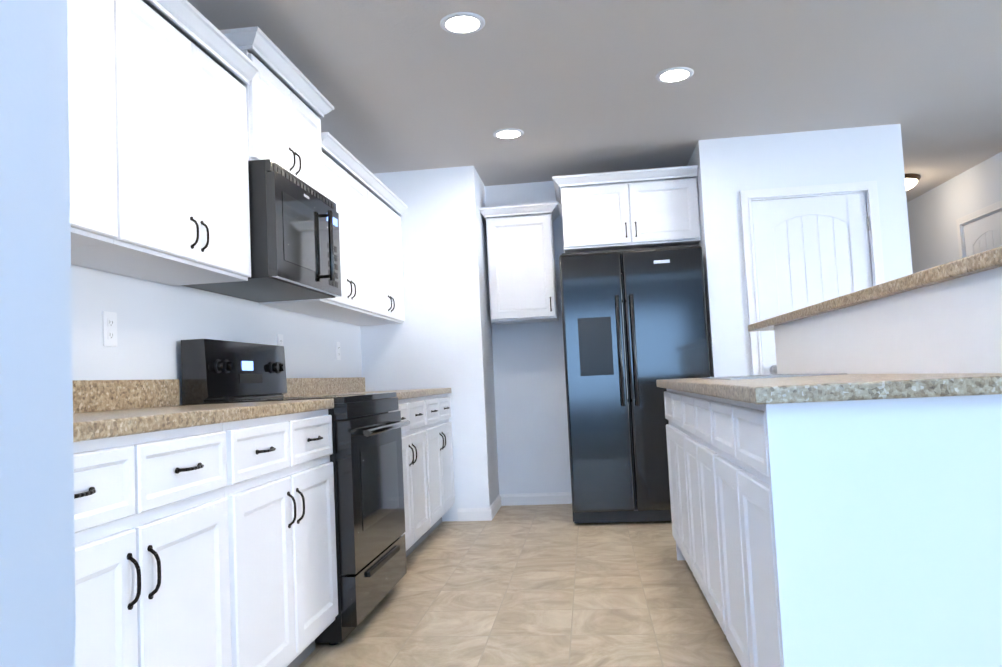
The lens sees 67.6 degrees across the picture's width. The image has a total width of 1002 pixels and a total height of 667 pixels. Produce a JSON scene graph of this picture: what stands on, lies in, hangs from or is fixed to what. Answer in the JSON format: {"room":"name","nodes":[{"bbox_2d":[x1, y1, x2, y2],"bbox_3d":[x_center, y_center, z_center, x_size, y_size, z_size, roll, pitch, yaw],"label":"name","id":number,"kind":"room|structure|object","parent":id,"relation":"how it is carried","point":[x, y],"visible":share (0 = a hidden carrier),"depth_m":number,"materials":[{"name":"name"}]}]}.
{"room":"kitchen","nodes":[
{"label":"kitchen","id":0,"kind":"room"},
{"bbox_2d":[0,0,75,666],"bbox_3d":[1.750,-0.314,0.740,6.500,2.460,0.165,-3,-4,6],"label":"wall","id":1,"kind":"structure","parent":0,"point":[37,586],"depth_m":1.01,"materials":[{"name":"white paint"}]},
{"bbox_2d":[71,264,361,412],"bbox_3d":[-1.295,-0.020,3.157,0.120,2.460,4.285,-3,-4,6],"label":"wall","id":2,"kind":"structure","parent":0,"point":[157,323],"depth_m":2.88,"materials":[{"name":"white paint"}]},
{"bbox_2d":[102,311,116,346],"bbox_3d":[-1.305,-0.015,2.499,0.008,0.115,0.070,-3,-4,6],"label":"electrical outlet","id":3,"kind":"object","parent":2,"relation":"attached to","point":[109,320],"visible":1,"depth_m":2.49,"materials":[{"name":"white plastic"}]},
{"bbox_2d":[68,0,259,285],"bbox_3d":[-1.202,-0.653,2.062,0.377,0.828,1.679,-3,-4,6],"label":"upper cabinet","id":4,"kind":"object","parent":2,"relation":"attached to","point":[182,113],"depth_m":2.31,"materials":[{"name":"white wood"}]},
{"bbox_2d":[73,377,364,412],"bbox_3d":[-1.199,0.245,3.213,0.020,0.099,4.104,-3,-4,6],"label":"backsplash","id":5,"kind":"structure","parent":2,"relation":"attached to","point":[88,396],"depth_m":2.65,"materials":[{"name":"beige stone"}]},
{"bbox_2d":[277,334,282,345],"bbox_3d":[-1.143,0.061,3.879,0.008,0.115,0.070,-3,-4,6],"label":"electrical outlet","id":6,"kind":"object","parent":2,"relation":"attached to","point":[279,339],"visible":0.4,"depth_m":3.87,"materials":[{"name":"white plastic"}]},
{"bbox_2d":[228,26,339,207],"bbox_3d":[-1.065,-0.891,3.296,0.397,0.498,0.868,-3,-4,6],"label":"upper cabinet","id":7,"kind":"object","parent":2,"relation":"attached to","point":[289,108],"depth_m":3.26,"materials":[{"name":"white wood"}]},
{"bbox_2d":[181,159,341,301],"bbox_3d":[-1.005,-0.413,3.263,0.468,0.458,0.760,-3,-4,6],"label":"microwave","id":8,"kind":"object","parent":7,"relation":"attached to","point":[294,238],"visible":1,"depth_m":3.06,"materials":[{"name":"black metal"}]},
{"bbox_2d":[259,148,351,312],"bbox_3d":[-1.016,-0.552,3.866,0.327,0.828,0.407,-3,-4,6],"label":"upper cabinet","id":9,"kind":"object","parent":2,"relation":"attached to","point":[344,303],"depth_m":3.99,"materials":[{"name":"white wood"}]},
{"bbox_2d":[300,156,375,319],"bbox_3d":[-0.969,-0.530,4.270,0.327,0.828,0.407,-3,-4,6],"label":"upper cabinet","id":10,"kind":"object","parent":2,"relation":"attached to","point":[359,186],"depth_m":4.32,"materials":[{"name":"white wood"}]},
{"bbox_2d":[336,342,340,359],"bbox_3d":[-1.038,0.112,4.779,0.008,0.115,0.070,-3,-4,6],"label":"electrical outlet","id":11,"kind":"object","parent":2,"relation":"attached to","point":[338,354],"visible":1,"depth_m":4.77,"materials":[{"name":"white plastic"}]},
{"bbox_2d":[334,176,391,323],"bbox_3d":[-0.922,-0.507,4.674,0.327,0.828,0.409,-3,-4,6],"label":"upper cabinet","id":12,"kind":"object","parent":2,"relation":"attached to","point":[381,250],"depth_m":4.74,"materials":[{"name":"white wood"}]},
{"bbox_2d":[352,192,404,325],"bbox_3d":[-0.874,-0.485,5.079,0.327,0.828,0.407,-3,-4,6],"label":"upper cabinet","id":13,"kind":"object","parent":2,"relation":"attached to","point":[394,221],"depth_m":5.10,"materials":[{"name":"white wood"}]},
{"bbox_2d":[360,166,498,521],"bbox_3d":[-0.579,0.093,5.581,0.980,2.460,0.700,-3,-4,6],"label":"wall","id":14,"kind":"structure","parent":0,"point":[440,336],"depth_m":5.24,"materials":[{"name":"white paint"}]},
{"bbox_2d":[457,508,491,520],"bbox_3d":[-0.180,1.236,5.110,0.233,0.085,0.012,-3,-4,6],"label":"baseboard","id":15,"kind":"structure","parent":14,"relation":"attached to","point":[474,514],"depth_m":5.11,"materials":[{"name":"white wood"}]},
{"bbox_2d":[490,494,500,518],"bbox_3d":[-0.035,1.247,5.399,0.012,0.085,0.567,-3,-4,6],"label":"baseboard","id":16,"kind":"structure","parent":14,"relation":"attached to","point":[495,506],"depth_m":5.37,"materials":[{"name":"white wood"}]},
{"bbox_2d":[298,503,740,666],"bbox_3d":[2.099,1.098,3.119,6.740,0.100,4.850,-3,-4,6],"label":"floor","id":17,"kind":"structure","parent":0,"point":[620,594],"depth_m":3.16,"materials":[{"name":"tile"}]},
{"bbox_2d":[73,417,244,666],"bbox_3d":[-1.058,0.667,1.588,0.626,0.876,0.816,-3,-4,6],"label":"base cabinet","id":18,"kind":"object","parent":17,"relation":"on","point":[205,535],"depth_m":1.64,"materials":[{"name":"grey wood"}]},
{"bbox_2d":[73,398,333,432],"bbox_3d":[-1.032,0.231,1.983,0.628,0.037,1.702,-3,-4,6],"label":"countertop","id":19,"kind":"structure","parent":18,"relation":"on","point":[103,420],"depth_m":1.89,"materials":[{"name":"beige stone"}]},
{"bbox_2d":[237,405,337,666],"bbox_3d":[-0.963,0.712,2.396,0.626,0.876,0.814,-3,-4,6],"label":"base cabinet","id":20,"kind":"object","parent":17,"relation":"on","point":[285,472],"depth_m":2.31,"materials":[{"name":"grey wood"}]},
{"bbox_2d":[181,339,409,644],"bbox_3d":[-0.805,0.607,3.183,0.718,1.165,0.764,-3,-4,6],"label":"range","id":21,"kind":"object","parent":17,"relation":"on","point":[366,459],"visible":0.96,"depth_m":2.96,"materials":[{"name":"black metal"}]},
{"bbox_2d":[392,393,432,557],"bbox_3d":[-0.779,0.799,3.969,0.626,0.876,0.814,-3,-4,6],"label":"base cabinet","id":22,"kind":"object","parent":17,"relation":"on","point":[417,471],"depth_m":4.09,"materials":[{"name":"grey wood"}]},
{"bbox_2d":[288,389,450,400],"bbox_3d":[-0.749,0.365,4.401,0.628,0.037,1.630,-3,-4,6],"label":"countertop","id":23,"kind":"structure","parent":22,"relation":"on","point":[413,392],"depth_m":4.32,"materials":[{"name":"beige stone"}]},
{"bbox_2d":[429,393,454,529],"bbox_3d":[-0.685,0.844,4.777,0.626,0.876,0.816,-3,-4,6],"label":"base cabinet","id":24,"kind":"object","parent":17,"relation":"on","point":[440,428],"depth_m":4.74,"materials":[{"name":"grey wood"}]},
{"bbox_2d":[559,245,709,522],"bbox_3d":[0.908,0.341,5.115,0.910,1.737,0.912,-3,-4,6],"label":"fridge","id":25,"kind":"object","parent":17,"relation":"on","point":[634,322],"visible":0.94,"depth_m":4.73,"materials":[{"name":"black metal"}]},
{"bbox_2d":[656,246,1001,666],"bbox_3d":[1.063,0.489,2.659,0.767,1.156,2.329,-3,-4,6],"label":"kitchen island","id":26,"kind":"object","parent":17,"relation":"on","point":[835,483],"depth_m":1.58,"materials":[{"name":"white wood"}]},
{"bbox_2d":[697,373,846,379],"bbox_3d":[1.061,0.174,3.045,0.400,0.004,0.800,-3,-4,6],"label":"sink","id":27,"kind":"object","parent":26,"relation":"in","point":[812,374],"depth_m":2.90,"materials":[{"name":"silver metal"}]},
{"bbox_2d":[485,181,571,502],"bbox_3d":[0.756,0.037,5.720,1.644,2.460,0.120,-3,-4,6],"label":"wall","id":28,"kind":"structure","parent":0,"point":[531,410],"depth_m":5.70,"materials":[{"name":"white paint"}]},
{"bbox_2d":[479,202,557,324],"bbox_3d":[0.157,-0.505,5.567,0.580,0.828,0.377,-3,-4,6],"label":"upper cabinet","id":29,"kind":"object","parent":28,"relation":"attached to","point":[521,258],"depth_m":5.43,"materials":[{"name":"white wood"}]},
{"bbox_2d":[500,492,570,505],"bbox_3d":[0.257,1.248,5.643,0.540,0.085,0.012,-3,-4,6],"label":"baseboard","id":30,"kind":"structure","parent":28,"relation":"attached to","point":[536,498],"depth_m":5.64,"materials":[{"name":"white wood"}]},
{"bbox_2d":[552,165,700,252],"bbox_3d":[0.880,-0.830,5.355,0.968,0.494,0.667,-3,-4,6],"label":"upper cabinet","id":31,"kind":"object","parent":28,"relation":"attached to","point":[657,207],"depth_m":5.07,"materials":[{"name":"white wood"}]},
{"bbox_2d":[187,0,1001,201],"bbox_3d":[2.266,-1.326,5.763,6.740,0.120,10.135,-3,-4,6],"label":"ceiling","id":32,"kind":"structure","parent":0,"point":[571,87],"depth_m":3.82,"materials":[{"name":"grey paint"}]},
{"bbox_2d":[440,12,484,33],"bbox_3d":[-0.162,-1.305,3.154,0.190,0.008,0.190,-3,-4,6],"label":"recessed light","id":33,"kind":"object","parent":32,"relation":"in","point":[462,23],"visible":1,"depth_m":3.14,"materials":[{"name":"white plastic"}]},
{"bbox_2d":[493,128,523,138],"bbox_3d":[0.046,-1.226,4.603,0.190,0.008,0.190,-3,-4,6],"label":"recessed light","id":34,"kind":"object","parent":32,"relation":"in","point":[509,133],"visible":0.98,"depth_m":4.59,"materials":[{"name":"white plastic"}]},
{"bbox_2d":[656,67,693,82],"bbox_3d":[0.884,-1.315,3.812,0.190,0.008,0.190,-3,-4,6],"label":"recessed light","id":35,"kind":"object","parent":32,"relation":"in","point":[673,74],"visible":1,"depth_m":3.80,"materials":[{"name":"white plastic"}]},
{"bbox_2d":[905,173,920,190],"bbox_3d":[3.295,-1.218,6.249,0.380,0.135,0.380,-3,-4,6],"label":"hall ceiling light","id":36,"kind":"object","parent":32,"relation":"attached to","point":[911,180],"visible":0.15,"depth_m":6.11,"materials":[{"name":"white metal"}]},
{"bbox_2d":[687,147,710,376],"bbox_3d":[1.469,-0.024,5.267,0.120,2.460,0.620,-3,-4,6],"label":"wall","id":37,"kind":"structure","parent":0,"point":[692,160],"depth_m":5.05,"materials":[{"name":"white paint"}]},
{"bbox_2d":[696,124,912,376],"bbox_3d":[1.992,-0.076,4.835,1.260,2.460,0.120,-3,-4,6],"label":"wall","id":38,"kind":"structure","parent":0,"point":[722,180],"depth_m":4.84,"materials":[{"name":"white paint"}]},
{"bbox_2d":[740,181,884,374],"bbox_3d":[2.027,0.101,4.790,0.843,2.102,0.202,-3,-4,6],"label":"door frame","id":39,"kind":"structure","parent":38,"relation":"attached to","point":[805,246],"depth_m":4.80,"materials":[{"name":"white wood"}]},
{"bbox_2d":[907,152,1001,272],"bbox_3d":[4.040,-0.026,7.270,0.120,2.460,3.851,-3,-4,6],"label":"wall","id":40,"kind":"structure","parent":0,"point":[934,214],"depth_m":6.43,"materials":[{"name":"white paint"}]},
{"bbox_2d":[956,200,1001,258],"bbox_3d":[3.840,0.071,5.735,0.202,2.102,0.865,-3,-4,6],"label":"door frame","id":41,"kind":"structure","parent":40,"relation":"attached to","point":[979,231],"depth_m":5.89,"materials":[{"name":"white wood"}]}
]}

